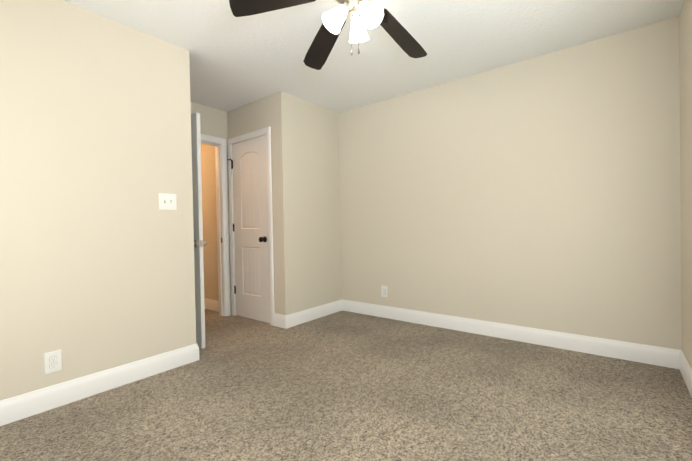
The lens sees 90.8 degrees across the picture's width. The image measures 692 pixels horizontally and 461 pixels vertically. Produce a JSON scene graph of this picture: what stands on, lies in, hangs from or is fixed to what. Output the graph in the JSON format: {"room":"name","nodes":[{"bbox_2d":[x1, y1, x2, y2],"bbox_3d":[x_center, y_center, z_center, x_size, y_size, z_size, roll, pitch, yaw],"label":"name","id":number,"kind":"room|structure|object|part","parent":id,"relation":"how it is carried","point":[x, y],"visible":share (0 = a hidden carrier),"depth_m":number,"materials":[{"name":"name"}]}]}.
{"room":"empty bedroom","nodes":[
{"label":"empty bedroom","id":0,"kind":"room"},
{"bbox_2d":[0,0,195,400],"bbox_3d":[-1.803,-0.173,2.036,0.120,2.440,1.774,-1,1,38],"label":"wall","id":1,"kind":"structure","parent":0,"point":[97,271],"depth_m":2.16,"materials":[{"name":"paint"}]},
{"bbox_2d":[44,350,61,374],"bbox_3d":[-1.728,0.777,2.016,0.008,0.125,0.079,-1,1,38],"label":"electrical outlet","id":2,"kind":"object","parent":1,"relation":"attached to","point":[53,362],"visible":1,"depth_m":2.01,"materials":[{"name":"plastic"}]},
{"bbox_2d":[0,343,198,425],"bbox_3d":[-1.723,0.980,2.032,0.038,0.132,1.759,-1,1,38],"label":"baseboard","id":3,"kind":"structure","parent":1,"relation":"attached to","point":[22,406],"depth_m":2.15,"materials":[{"name":"paint"}]},
{"bbox_2d":[159,193,176,209],"bbox_3d":[-1.320,-0.215,2.537,0.021,0.121,0.127,-1,1,38],"label":"light switch","id":4,"kind":"object","parent":1,"relation":"attached to","point":[167,201],"visible":1,"depth_m":2.54,"materials":[{"name":"plastic"}]},
{"bbox_2d":[191,102,221,137],"bbox_3d":[-1.792,-1.224,3.731,0.120,0.375,0.885,-1,1,38],"label":"wall","id":5,"kind":"structure","parent":0,"point":[210,121],"depth_m":3.92,"materials":[{"name":"paint"}]},
{"bbox_2d":[191,113,206,348],"bbox_3d":[-1.584,0.009,3.189,0.846,2.027,0.194,-1,1,38],"label":"entry door","id":6,"kind":"structure","parent":5,"relation":"in","point":[197,246],"depth_m":2.95,"materials":[{"name":"paint"}]},
{"bbox_3d":[-1.287,0.112,2.968,0.107,0.066,0.179,-1,1,38],"label":"knob","id":7,"kind":"part","parent":6,"relation":"part of","materials":[{"name":"silver metal"}]},
{"bbox_2d":[201,134,230,315],"bbox_3d":[-1.769,-0.027,3.744,0.154,2.110,0.995,-1,1,38],"label":"door frame","id":8,"kind":"structure","parent":5,"relation":"attached to","point":[219,144],"depth_m":4.06,"materials":[{"name":"paint"}]},
{"bbox_2d":[221,110,230,313],"bbox_3d":[-1.476,-0.202,4.119,0.120,2.440,0.075,-1,1,38],"label":"wall","id":9,"kind":"structure","parent":0,"point":[224,123],"depth_m":4.10,"materials":[{"name":"paint"}]},
{"bbox_2d":[201,97,266,300],"bbox_3d":[-1.966,-0.198,4.628,3.000,2.440,0.120,-1,1,38],"label":"wall","id":10,"kind":"structure","parent":0,"point":[209,214],"depth_m":4.33,"materials":[{"name":"paint"}]},
{"bbox_2d":[204,298,218,311],"bbox_3d":[-2.324,0.961,4.853,2.140,0.132,0.015,-1,1,38],"label":"baseboard","id":11,"kind":"structure","parent":10,"relation":"attached to","point":[210,304],"depth_m":4.37,"materials":[{"name":"paint"}]},
{"bbox_2d":[227,159,235,293],"bbox_3d":[-1.343,-0.044,4.031,0.056,1.594,0.062,-1,1,38],"label":"closet door hinges","id":12,"kind":"object","parent":10,"relation":"attached to","point":[233,223],"visible":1,"depth_m":4.05,"materials":[{"name":"black metal"}]},
{"bbox_2d":[227,126,273,325],"bbox_3d":[-1.055,-0.043,3.906,0.783,2.110,0.137,-1,1,38],"label":"door frame","id":13,"kind":"structure","parent":10,"relation":"attached to","point":[266,131],"depth_m":3.68,"materials":[{"name":"paint"}]},
{"bbox_2d":[232,135,269,322],"bbox_3d":[-1.070,-0.009,3.879,0.642,2.027,0.179,-1,1,38],"label":"closet door","id":14,"kind":"structure","parent":10,"relation":"in","point":[250,228],"depth_m":3.86,"materials":[{"name":"paint"}]},
{"bbox_3d":[-0.855,0.096,3.713,0.102,0.066,0.179,-1,1,38],"label":"knob","id":15,"kind":"part","parent":14,"relation":"part of","materials":[{"name":"black metal"}]},
{"bbox_2d":[267,94,277,313],"bbox_3d":[-0.743,-0.211,3.668,0.110,2.440,0.120,-1,1,38],"label":"wall","id":16,"kind":"structure","parent":0,"point":[270,112],"depth_m":3.60,"materials":[{"name":"paint"}]},
{"bbox_2d":[273,91,341,314],"bbox_3d":[-0.405,-0.220,3.913,0.120,2.440,0.923,-1,1,38],"label":"wall","id":17,"kind":"structure","parent":0,"point":[307,184],"depth_m":3.77,"materials":[{"name":"paint"}]},
{"bbox_2d":[280,300,343,328],"bbox_3d":[-0.343,0.934,3.866,0.015,0.132,0.910,-1,1,38],"label":"baseboard","id":18,"kind":"structure","parent":17,"relation":"attached to","point":[297,318],"depth_m":3.80,"materials":[{"name":"paint"}]},
{"bbox_2d":[0,309,691,460],"bbox_3d":[-1.264,1.078,2.862,6.506,0.100,3.928,-1,1,38],"label":"floor","id":19,"kind":"structure","parent":0,"point":[342,385],"depth_m":1.97,"materials":[{"name":"carpet"}]},
{"bbox_2d":[64,0,683,112],"bbox_3d":[-1.312,-1.471,2.834,6.506,0.120,3.928,-1,1,38],"label":"ceiling","id":20,"kind":"structure","parent":0,"point":[236,62],"depth_m":2.57,"materials":[{"name":"white paint"}]},
{"bbox_2d":[229,0,426,69],"bbox_3d":[0.076,-1.174,1.813,1.208,0.505,1.196,-1,1,38],"label":"ceiling fan","id":21,"kind":"object","parent":20,"relation":"hanging from","point":[373,15],"visible":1,"depth_m":1.83,"materials":[{"name":"black wood"}]},
{"bbox_2d":[338,16,681,349],"bbox_3d":[0.777,-0.240,3.647,4.246,2.440,0.120,-1,1,38],"label":"wall","id":22,"kind":"structure","parent":0,"point":[541,192],"depth_m":2.92,"materials":[{"name":"paint"}]},
{"bbox_2d":[381,286,387,296],"bbox_3d":[0.433,0.690,3.860,0.079,0.125,0.008,-1,1,38],"label":"electrical outlet","id":23,"kind":"object","parent":22,"relation":"attached to","point":[384,292],"visible":1,"depth_m":3.86,"materials":[{"name":"plastic"}]},
{"bbox_2d":[344,300,675,368],"bbox_3d":[1.126,0.912,3.316,3.006,0.132,0.015,-1,1,38],"label":"baseboard","id":24,"kind":"structure","parent":22,"relation":"attached to","point":[654,355],"depth_m":2.93,"materials":[{"name":"paint"}]},
{"bbox_2d":[679,0,691,368],"bbox_3d":[1.186,-0.217,0.829,0.120,2.440,3.808,-1,1,38],"label":"wall","id":25,"kind":"structure","parent":0,"point":[685,44],"depth_m":2.17,"materials":[{"name":"paint"}]},
{"bbox_2d":[676,349,691,396],"bbox_3d":[1.192,0.936,0.931,0.015,0.132,3.688,-1,1,38],"label":"baseboard","id":26,"kind":"structure","parent":25,"relation":"attached to","point":[682,364],"depth_m":2.20,"materials":[{"name":"paint"}]}
]}

